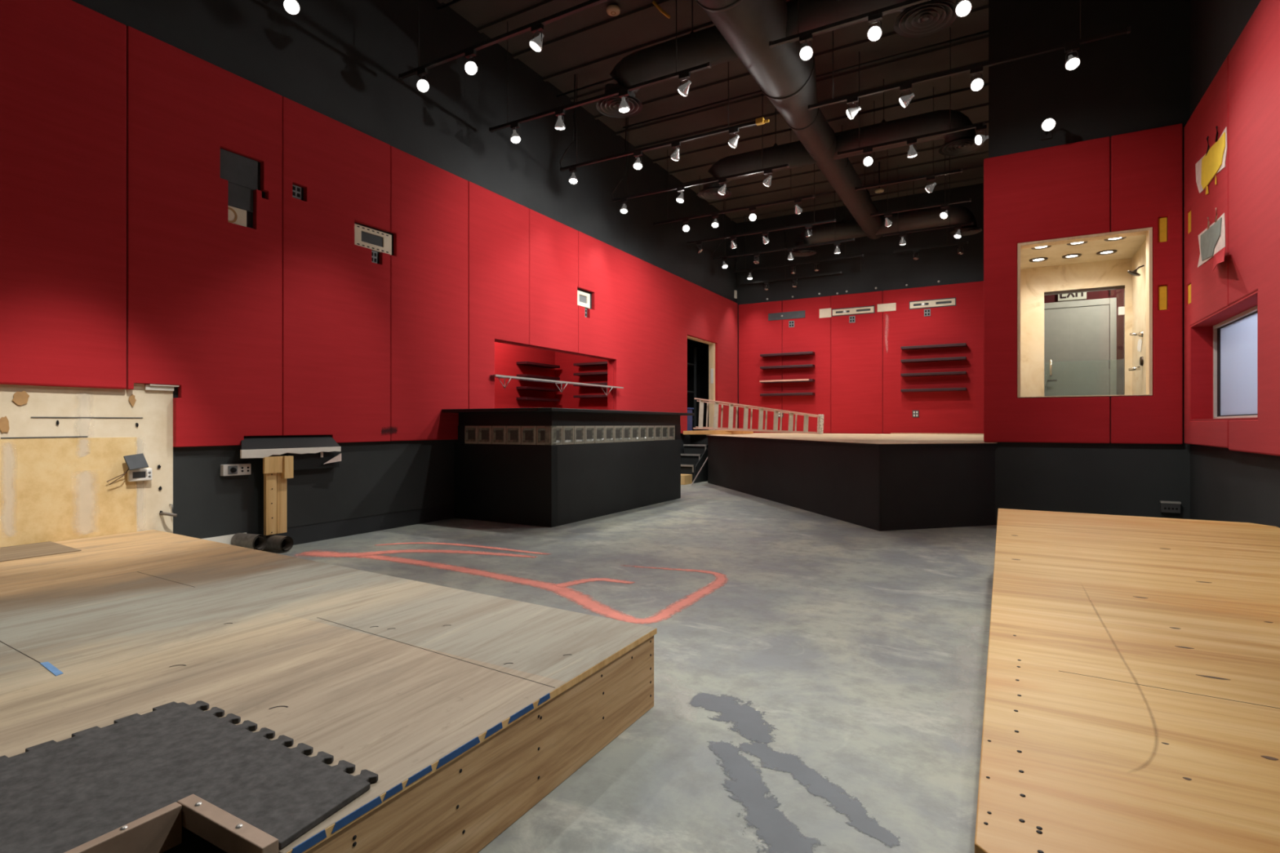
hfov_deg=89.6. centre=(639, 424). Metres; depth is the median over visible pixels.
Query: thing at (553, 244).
wall panel
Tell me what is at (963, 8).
track spotlight
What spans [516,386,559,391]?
shelf
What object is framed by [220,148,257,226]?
board
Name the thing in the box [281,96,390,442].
wall panel
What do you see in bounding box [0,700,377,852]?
rubber mat
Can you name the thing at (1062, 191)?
wall panel
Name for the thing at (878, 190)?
smoke detector
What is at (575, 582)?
paint
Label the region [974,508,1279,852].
plywood riser
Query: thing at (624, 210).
track spotlight
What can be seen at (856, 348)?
wall panel
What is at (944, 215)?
track spotlight
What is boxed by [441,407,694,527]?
bar counter
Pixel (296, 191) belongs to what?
wall outlet
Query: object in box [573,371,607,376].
shelf
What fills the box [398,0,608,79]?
track
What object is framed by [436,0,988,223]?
ceiling
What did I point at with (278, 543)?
drain pipe
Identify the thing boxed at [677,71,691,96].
track spotlight
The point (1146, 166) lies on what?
wall panel
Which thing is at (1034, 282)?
wall
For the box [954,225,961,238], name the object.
track spotlight
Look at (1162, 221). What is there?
insert
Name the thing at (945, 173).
track
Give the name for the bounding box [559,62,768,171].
track
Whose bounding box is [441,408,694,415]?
countertop
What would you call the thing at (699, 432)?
board
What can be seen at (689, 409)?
storage tote
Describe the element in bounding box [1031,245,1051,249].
recessed light
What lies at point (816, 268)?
track spotlight
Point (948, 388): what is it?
shelf
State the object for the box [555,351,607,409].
wall
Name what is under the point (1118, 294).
wall
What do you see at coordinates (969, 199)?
track
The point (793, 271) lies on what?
track spotlight
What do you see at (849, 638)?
floor
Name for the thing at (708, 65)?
track
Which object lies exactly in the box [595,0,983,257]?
spiral duct
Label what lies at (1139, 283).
wall
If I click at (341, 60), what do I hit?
wall
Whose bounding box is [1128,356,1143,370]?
shower valve
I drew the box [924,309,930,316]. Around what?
wall outlet
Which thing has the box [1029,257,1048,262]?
recessed light
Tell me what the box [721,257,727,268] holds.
track spotlight
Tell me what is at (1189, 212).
insert
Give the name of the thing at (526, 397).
shelf
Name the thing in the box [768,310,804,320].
mounting plate
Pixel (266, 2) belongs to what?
track
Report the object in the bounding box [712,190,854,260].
track
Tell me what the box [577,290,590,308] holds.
mounting plate
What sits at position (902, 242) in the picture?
track spotlight
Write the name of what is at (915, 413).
wall outlet
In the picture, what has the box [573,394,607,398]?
shelf
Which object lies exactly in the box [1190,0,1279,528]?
wall
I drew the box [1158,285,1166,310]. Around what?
insert
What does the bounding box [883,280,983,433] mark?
wall panel
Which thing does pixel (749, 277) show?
track spotlight
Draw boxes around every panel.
[0,0,126,389]
[125,26,282,447]
[173,440,453,538]
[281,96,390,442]
[388,146,468,441]
[468,181,528,408]
[527,208,577,353]
[577,231,737,433]
[738,300,782,433]
[782,296,831,433]
[831,290,882,433]
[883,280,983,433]
[983,136,1110,443]
[1110,123,1182,444]
[1184,54,1229,448]
[1228,0,1279,456]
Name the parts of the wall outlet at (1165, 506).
lid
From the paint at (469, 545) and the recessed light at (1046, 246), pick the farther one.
the recessed light at (1046, 246)
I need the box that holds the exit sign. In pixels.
[1057,292,1086,301]
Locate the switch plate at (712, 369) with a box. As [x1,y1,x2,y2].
[711,368,713,383]
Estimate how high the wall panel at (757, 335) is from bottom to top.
2.955 m
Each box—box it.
[220,463,250,475]
[680,473,692,484]
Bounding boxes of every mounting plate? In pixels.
[354,223,391,255]
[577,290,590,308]
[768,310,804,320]
[831,305,875,316]
[909,297,955,309]
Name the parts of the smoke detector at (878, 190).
drop rod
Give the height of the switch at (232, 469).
0.066 m
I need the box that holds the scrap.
[202,532,267,551]
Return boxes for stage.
[688,432,997,531]
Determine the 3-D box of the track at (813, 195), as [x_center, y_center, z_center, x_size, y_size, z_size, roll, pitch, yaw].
[1.437,-4.048,10.387,2.744,1.243,0.042,0,0,29]
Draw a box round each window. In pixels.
[1017,226,1152,398]
[1190,290,1257,420]
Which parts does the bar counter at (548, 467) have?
post, panel, panel, post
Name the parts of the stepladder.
rail, rail, rail, rail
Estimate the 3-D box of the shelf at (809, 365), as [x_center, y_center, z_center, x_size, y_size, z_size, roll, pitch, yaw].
[3.240,-1.273,14.184,1.174,0.050,0.203,0,0,29]
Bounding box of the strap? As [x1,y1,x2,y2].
[652,0,670,18]
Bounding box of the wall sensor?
[733,290,737,298]
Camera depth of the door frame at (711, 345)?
13.75 m
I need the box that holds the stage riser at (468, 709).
[0,529,657,852]
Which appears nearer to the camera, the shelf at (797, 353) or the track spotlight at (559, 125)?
the track spotlight at (559, 125)
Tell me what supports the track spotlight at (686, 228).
hanging from the track at (813, 195)
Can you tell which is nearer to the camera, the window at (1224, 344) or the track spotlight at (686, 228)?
the window at (1224, 344)
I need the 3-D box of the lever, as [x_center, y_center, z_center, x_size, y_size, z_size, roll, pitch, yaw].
[5.101,-0.928,6.618,0.108,0.060,0.060,0,0,35]
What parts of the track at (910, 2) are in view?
hanger rod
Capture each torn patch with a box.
[1195,126,1226,195]
[1197,207,1225,271]
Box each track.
[261,0,271,4]
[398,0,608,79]
[488,0,711,133]
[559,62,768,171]
[612,93,789,202]
[653,128,814,225]
[686,164,835,244]
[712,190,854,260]
[733,205,863,272]
[738,237,861,285]
[768,0,930,48]
[808,0,1131,110]
[837,26,985,155]
[855,87,962,191]
[870,140,971,217]
[882,155,973,236]
[893,181,968,253]
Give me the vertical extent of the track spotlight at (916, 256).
0.185 m
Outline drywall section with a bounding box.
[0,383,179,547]
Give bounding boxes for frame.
[63,794,278,852]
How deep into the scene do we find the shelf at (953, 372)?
12.65 m
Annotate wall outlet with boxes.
[292,184,301,199]
[371,250,377,263]
[788,320,794,327]
[848,315,855,323]
[912,410,919,417]
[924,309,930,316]
[1160,500,1181,513]
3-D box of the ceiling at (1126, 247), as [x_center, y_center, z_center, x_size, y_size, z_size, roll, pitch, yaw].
[4.643,-1.875,6.939,1.415,0.050,1.150,0,0,29]
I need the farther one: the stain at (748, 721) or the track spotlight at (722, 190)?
the track spotlight at (722, 190)
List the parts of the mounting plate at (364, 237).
grey panel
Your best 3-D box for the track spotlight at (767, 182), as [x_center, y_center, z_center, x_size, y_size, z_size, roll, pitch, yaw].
[1.732,-3.323,8.699,0.136,0.213,0.125,0,0,29]
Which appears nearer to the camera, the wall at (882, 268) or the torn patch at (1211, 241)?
the torn patch at (1211, 241)
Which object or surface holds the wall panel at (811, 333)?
attached to the wall at (882, 268)
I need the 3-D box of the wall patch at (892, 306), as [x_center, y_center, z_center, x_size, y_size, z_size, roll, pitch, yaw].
[5.076,-2.416,13.258,0.363,0.160,0.008,0,0,29]
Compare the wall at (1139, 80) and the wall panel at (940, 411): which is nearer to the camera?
the wall at (1139, 80)
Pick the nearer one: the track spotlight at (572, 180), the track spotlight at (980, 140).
the track spotlight at (980, 140)
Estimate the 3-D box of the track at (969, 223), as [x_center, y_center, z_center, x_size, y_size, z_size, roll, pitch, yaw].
[5.056,-4.048,11.363,1.464,1.243,0.042,0,0,29]
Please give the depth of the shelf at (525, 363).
10.49 m
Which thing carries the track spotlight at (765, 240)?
hanging from the track at (834, 220)
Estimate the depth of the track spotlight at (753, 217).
10.16 m
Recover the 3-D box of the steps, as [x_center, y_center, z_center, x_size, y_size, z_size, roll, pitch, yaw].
[0.921,0.711,11.825,0.637,0.678,1.295,0,0,29]
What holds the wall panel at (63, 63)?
attached to the wall at (341, 60)
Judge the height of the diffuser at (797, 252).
0.070 m
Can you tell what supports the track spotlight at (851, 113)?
hanging from the track at (1127, 30)
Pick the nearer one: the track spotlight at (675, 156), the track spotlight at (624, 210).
the track spotlight at (675, 156)
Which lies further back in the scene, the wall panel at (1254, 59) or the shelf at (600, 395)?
the shelf at (600, 395)
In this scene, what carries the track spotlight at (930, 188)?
hanging from the track at (945, 173)
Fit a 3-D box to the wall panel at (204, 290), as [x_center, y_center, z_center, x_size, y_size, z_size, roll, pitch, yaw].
[-3.339,-1.317,5.011,0.055,2.965,1.109,0,0,29]
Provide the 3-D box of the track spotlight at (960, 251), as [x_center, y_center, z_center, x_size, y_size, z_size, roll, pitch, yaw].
[6.092,-3.337,12.234,0.116,0.185,0.117,0,0,29]
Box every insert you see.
[1158,217,1166,242]
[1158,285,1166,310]
[1188,210,1191,233]
[1188,284,1191,303]
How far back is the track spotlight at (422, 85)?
6.20 m
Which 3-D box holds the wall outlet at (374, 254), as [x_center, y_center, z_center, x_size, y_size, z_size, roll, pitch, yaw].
[-2.617,-1.645,6.321,0.018,0.120,0.085,0,0,29]
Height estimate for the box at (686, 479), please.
0.165 m
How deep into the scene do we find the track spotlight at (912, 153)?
7.75 m
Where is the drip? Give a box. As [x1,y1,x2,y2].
[885,316,888,349]
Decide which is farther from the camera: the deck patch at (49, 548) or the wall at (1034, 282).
the wall at (1034, 282)
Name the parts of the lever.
lever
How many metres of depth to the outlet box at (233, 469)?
5.14 m
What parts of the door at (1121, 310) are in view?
pull handle, rail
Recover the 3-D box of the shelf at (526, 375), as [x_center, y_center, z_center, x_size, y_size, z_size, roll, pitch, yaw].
[-1.669,-0.783,10.623,0.200,0.040,0.891,0,0,29]
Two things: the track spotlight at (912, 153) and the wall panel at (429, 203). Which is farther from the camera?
the track spotlight at (912, 153)
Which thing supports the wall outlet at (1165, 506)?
attached to the wall at (1139, 80)
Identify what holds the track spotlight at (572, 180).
hanging from the track at (761, 121)
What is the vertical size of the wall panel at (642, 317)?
2.965 m
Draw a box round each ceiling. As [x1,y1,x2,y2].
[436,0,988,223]
[1020,235,1146,269]
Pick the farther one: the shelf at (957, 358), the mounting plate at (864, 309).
the mounting plate at (864, 309)
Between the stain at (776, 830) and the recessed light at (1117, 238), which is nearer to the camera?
the stain at (776, 830)
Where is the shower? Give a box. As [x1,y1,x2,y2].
[1127,265,1144,276]
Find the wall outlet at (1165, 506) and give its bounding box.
[1160,500,1181,513]
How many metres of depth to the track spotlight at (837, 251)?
12.12 m
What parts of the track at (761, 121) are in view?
hanger rod, rail, hanger rod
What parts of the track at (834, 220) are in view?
hanger rod, rail, hanger rod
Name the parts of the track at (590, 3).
hanger rod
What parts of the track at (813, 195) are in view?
rail, hanger rod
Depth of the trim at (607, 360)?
10.28 m
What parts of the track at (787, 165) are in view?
hanger rod, rail, hanger rod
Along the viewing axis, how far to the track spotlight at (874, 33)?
5.37 m
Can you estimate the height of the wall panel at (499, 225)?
2.965 m
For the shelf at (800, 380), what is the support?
attached to the wall panel at (811, 333)
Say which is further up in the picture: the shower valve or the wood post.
the shower valve
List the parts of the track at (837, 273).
rail, hanger rod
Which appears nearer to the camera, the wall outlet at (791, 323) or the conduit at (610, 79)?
the conduit at (610, 79)
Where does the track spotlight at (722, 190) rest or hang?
hanging from the track at (787, 165)
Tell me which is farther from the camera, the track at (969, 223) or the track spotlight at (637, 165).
the track at (969, 223)
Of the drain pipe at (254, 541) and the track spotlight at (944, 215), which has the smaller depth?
the drain pipe at (254, 541)
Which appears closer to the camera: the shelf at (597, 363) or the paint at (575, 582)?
the paint at (575, 582)
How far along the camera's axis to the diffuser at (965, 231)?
11.62 m
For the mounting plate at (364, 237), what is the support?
attached to the wall at (341, 60)
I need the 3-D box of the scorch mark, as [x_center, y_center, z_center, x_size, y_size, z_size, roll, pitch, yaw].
[-2.500,0.056,6.436,0.001,0.108,0.206,0,0,29]
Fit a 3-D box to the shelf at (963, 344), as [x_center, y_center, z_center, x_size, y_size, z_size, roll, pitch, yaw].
[5.797,-1.546,12.739,1.173,0.050,0.203,0,0,29]
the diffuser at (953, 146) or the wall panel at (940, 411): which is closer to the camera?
the diffuser at (953, 146)
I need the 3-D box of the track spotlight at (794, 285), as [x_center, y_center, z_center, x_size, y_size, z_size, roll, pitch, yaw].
[3.389,-3.110,14.109,0.116,0.181,0.116,0,0,29]
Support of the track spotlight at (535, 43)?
hanging from the track at (590, 3)
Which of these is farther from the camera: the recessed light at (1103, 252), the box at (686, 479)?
the box at (686, 479)
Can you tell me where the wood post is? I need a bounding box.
[262,455,293,535]
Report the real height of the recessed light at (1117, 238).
0.012 m
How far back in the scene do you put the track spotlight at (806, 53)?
5.66 m
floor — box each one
[162,480,996,852]
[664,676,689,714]
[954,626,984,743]
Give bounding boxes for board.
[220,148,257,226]
[683,430,753,434]
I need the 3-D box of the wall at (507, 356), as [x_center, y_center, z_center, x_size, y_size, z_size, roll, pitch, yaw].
[-2.424,-0.350,9.572,0.080,2.800,3.880,0,0,29]
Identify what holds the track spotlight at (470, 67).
hanging from the track at (590, 3)
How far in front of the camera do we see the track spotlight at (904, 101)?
6.49 m
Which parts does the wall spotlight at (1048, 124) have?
wall plate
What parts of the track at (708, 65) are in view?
hanger rod, rail, hanger rod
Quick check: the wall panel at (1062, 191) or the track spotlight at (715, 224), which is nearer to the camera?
the wall panel at (1062, 191)
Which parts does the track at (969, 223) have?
rail, hanger rod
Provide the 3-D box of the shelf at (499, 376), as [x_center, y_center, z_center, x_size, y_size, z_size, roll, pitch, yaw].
[-1.085,-0.523,8.991,0.223,0.151,2.957,0,0,29]
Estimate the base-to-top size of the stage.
0.883 m
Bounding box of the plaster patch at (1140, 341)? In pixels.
[1137,338,1142,351]
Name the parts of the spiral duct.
hanger rod, hanger rod, hanger rod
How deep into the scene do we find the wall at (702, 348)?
15.19 m
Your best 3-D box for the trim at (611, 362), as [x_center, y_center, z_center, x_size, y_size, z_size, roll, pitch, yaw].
[-1.152,-0.472,9.037,0.101,1.125,2.800,0,0,29]
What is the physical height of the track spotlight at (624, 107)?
0.202 m
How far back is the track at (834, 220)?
11.46 m
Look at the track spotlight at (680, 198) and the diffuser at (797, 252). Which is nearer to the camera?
the track spotlight at (680, 198)
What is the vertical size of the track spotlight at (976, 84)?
0.212 m
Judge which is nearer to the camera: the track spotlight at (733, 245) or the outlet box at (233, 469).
the outlet box at (233, 469)
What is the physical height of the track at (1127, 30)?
1.243 m
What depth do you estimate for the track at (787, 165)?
9.24 m
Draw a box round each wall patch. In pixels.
[819,308,831,318]
[877,302,896,311]
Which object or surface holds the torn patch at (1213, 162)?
attached to the wall panel at (1209, 287)
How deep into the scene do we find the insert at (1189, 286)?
5.79 m
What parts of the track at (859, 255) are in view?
hanger rod, rail, hanger rod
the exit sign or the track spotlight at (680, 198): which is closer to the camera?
the exit sign
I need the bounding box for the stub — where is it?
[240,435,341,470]
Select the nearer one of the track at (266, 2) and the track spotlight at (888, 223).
the track at (266, 2)
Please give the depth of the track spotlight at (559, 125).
7.01 m
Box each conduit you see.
[556,78,613,97]
[622,30,988,128]
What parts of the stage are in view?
skirt panel, skirt panel, edge trim, skirt panel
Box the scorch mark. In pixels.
[381,427,397,433]
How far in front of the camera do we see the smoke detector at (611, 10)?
7.15 m
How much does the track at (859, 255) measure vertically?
1.243 m
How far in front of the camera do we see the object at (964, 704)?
2.44 m
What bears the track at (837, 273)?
hanging from the ceiling at (588, 43)
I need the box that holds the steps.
[680,444,707,485]
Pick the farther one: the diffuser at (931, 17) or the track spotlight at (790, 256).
the track spotlight at (790, 256)
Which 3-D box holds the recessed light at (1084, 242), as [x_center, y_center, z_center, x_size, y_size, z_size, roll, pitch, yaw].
[4.429,-1.846,6.525,0.184,0.012,0.184,0,0,29]
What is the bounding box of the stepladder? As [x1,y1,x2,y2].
[693,397,823,434]
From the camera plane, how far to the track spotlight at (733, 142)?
7.46 m
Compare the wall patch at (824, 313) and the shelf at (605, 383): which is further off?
the wall patch at (824, 313)
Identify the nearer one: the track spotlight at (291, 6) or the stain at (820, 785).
the stain at (820, 785)
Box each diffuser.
[595,94,642,118]
[697,186,731,199]
[791,248,816,257]
[893,0,957,37]
[938,137,983,155]
[950,226,982,235]
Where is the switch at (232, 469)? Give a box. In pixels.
[227,465,237,474]
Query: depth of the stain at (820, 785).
1.86 m
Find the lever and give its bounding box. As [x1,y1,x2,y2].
[1129,331,1142,337]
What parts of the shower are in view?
spray plate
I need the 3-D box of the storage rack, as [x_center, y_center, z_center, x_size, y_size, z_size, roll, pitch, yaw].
[0.772,-0.757,13.865,0.540,1.885,0.940,0,0,29]
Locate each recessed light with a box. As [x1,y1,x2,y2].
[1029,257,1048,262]
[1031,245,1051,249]
[1062,253,1081,258]
[1066,241,1087,245]
[1096,249,1117,255]
[1103,236,1126,241]
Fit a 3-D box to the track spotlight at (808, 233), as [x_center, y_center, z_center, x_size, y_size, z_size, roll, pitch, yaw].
[2.909,-3.327,11.089,0.116,0.206,0.127,0,0,29]
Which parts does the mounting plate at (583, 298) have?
grey panel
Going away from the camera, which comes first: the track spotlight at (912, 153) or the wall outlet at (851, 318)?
the track spotlight at (912, 153)
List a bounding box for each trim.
[494,339,613,409]
[607,360,608,409]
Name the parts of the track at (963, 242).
hanger rod, rail, hanger rod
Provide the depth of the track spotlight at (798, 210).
9.81 m
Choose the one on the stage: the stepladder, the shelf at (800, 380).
the stepladder
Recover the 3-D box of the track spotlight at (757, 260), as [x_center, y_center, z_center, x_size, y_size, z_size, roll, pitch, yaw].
[2.335,-3.333,12.916,0.117,0.194,0.116,0,0,29]
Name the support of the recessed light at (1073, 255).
in the ceiling at (1126, 247)
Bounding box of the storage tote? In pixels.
[687,407,693,431]
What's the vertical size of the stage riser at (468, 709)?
0.292 m
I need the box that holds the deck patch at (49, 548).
[0,541,81,561]
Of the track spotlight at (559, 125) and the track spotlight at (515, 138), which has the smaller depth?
the track spotlight at (559, 125)
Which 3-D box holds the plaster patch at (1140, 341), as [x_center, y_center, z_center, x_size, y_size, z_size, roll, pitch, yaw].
[5.215,-0.828,6.723,0.003,0.144,0.274,0,0,29]
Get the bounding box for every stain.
[689,692,776,742]
[708,741,820,852]
[738,738,900,847]
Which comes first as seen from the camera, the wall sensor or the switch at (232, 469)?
the switch at (232, 469)
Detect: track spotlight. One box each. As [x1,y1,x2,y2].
[283,0,300,15]
[416,67,429,92]
[464,48,477,75]
[510,122,520,143]
[528,23,543,52]
[555,109,565,129]
[568,166,577,183]
[618,89,630,112]
[620,198,627,213]
[633,151,642,169]
[671,142,680,160]
[675,186,684,203]
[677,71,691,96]
[682,218,689,231]
[695,241,702,253]
[711,213,719,227]
[717,178,726,195]
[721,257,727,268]
[728,128,739,147]
[729,236,737,248]
[746,270,752,279]
[748,207,756,221]
[753,253,759,263]
[761,231,768,244]
[763,169,772,186]
[764,281,768,290]
[787,248,793,259]
[790,264,795,274]
[791,278,797,287]
[794,199,802,214]
[799,33,813,61]
[804,225,812,237]
[813,262,819,271]
[834,242,840,253]
[846,97,861,119]
[862,147,872,166]
[867,12,882,41]
[884,213,892,226]
[899,84,915,107]
[899,232,906,244]
[906,138,917,157]
[912,248,919,259]
[925,176,936,192]
[939,204,948,218]
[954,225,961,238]
[955,0,971,17]
[957,244,964,254]
[969,66,983,91]
[974,124,988,145]
[1064,43,1079,70]
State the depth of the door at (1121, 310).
7.34 m
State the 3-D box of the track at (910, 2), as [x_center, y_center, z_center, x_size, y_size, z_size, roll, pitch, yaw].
[2.381,-4.048,5.167,2.764,1.243,0.042,0,0,29]
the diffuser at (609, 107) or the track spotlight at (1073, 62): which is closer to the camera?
the track spotlight at (1073, 62)
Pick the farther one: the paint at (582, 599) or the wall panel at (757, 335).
the wall panel at (757, 335)
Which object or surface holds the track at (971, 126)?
hanging from the ceiling at (588, 43)
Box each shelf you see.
[490,374,623,395]
[516,361,559,368]
[516,373,559,380]
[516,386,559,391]
[516,396,559,401]
[573,361,607,366]
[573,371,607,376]
[573,382,607,386]
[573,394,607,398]
[759,378,814,383]
[760,351,814,357]
[760,364,814,369]
[760,392,814,396]
[900,342,966,350]
[900,356,966,363]
[900,371,966,377]
[900,387,966,392]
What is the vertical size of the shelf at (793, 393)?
0.050 m
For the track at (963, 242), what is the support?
hanging from the ceiling at (588, 43)
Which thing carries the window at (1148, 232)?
in the wall at (1139, 80)
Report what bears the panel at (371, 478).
attached to the wall at (341, 60)
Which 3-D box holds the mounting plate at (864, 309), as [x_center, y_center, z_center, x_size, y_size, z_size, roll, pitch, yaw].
[4.490,-2.400,13.582,0.874,0.159,0.022,0,0,29]
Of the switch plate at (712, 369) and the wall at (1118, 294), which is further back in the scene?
the switch plate at (712, 369)
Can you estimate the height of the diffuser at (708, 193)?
0.070 m
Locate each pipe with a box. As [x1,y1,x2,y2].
[159,503,177,516]
[231,533,266,550]
[262,534,293,551]
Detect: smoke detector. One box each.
[606,4,620,16]
[874,161,884,193]
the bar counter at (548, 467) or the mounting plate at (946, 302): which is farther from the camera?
the mounting plate at (946, 302)
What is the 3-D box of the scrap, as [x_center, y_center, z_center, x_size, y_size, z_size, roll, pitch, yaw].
[-3.283,0.965,5.152,0.011,0.170,0.900,0,0,29]
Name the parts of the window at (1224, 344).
frame, glass pane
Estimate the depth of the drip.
13.26 m
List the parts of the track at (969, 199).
rail, hanger rod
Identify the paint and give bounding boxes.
[301,549,535,557]
[305,554,727,622]
[376,542,544,554]
[555,577,633,586]
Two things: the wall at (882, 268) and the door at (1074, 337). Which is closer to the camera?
the door at (1074, 337)
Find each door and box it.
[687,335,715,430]
[1044,285,1124,376]
[1044,289,1116,396]
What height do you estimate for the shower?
0.111 m
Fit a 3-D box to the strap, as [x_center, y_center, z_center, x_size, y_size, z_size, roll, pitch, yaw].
[0.236,-4.569,7.084,0.248,0.110,0.040,0,0,-38]
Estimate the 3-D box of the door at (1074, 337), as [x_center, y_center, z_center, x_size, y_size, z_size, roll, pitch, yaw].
[5.892,-0.401,8.902,1.129,2.901,0.101,0,0,29]
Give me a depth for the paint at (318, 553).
5.26 m
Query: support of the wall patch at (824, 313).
attached to the wall panel at (811, 333)
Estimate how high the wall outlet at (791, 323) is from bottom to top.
0.140 m
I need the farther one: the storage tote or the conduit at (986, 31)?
the storage tote
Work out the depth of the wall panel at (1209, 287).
5.38 m
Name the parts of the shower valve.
handle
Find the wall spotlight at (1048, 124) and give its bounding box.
[1040,118,1055,140]
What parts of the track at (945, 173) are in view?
hanger rod, rail, hanger rod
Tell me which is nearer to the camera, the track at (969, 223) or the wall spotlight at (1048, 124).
the wall spotlight at (1048, 124)
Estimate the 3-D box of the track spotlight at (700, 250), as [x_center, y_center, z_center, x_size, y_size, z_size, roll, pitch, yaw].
[1.120,-3.326,12.101,0.130,0.208,0.117,0,0,29]
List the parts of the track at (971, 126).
hanger rod, rail, hanger rod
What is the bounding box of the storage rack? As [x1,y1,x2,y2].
[687,346,696,431]
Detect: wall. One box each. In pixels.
[71,0,736,545]
[494,342,555,408]
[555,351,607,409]
[687,338,708,431]
[736,182,983,434]
[988,0,1190,524]
[1020,257,1132,396]
[1044,288,1124,395]
[1132,240,1146,395]
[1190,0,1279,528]
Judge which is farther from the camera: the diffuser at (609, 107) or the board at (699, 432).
the board at (699, 432)
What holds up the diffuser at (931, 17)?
attached to the spiral duct
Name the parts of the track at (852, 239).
hanger rod, rail, hanger rod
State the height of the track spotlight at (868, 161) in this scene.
0.213 m
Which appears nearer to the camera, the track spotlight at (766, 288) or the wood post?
the wood post

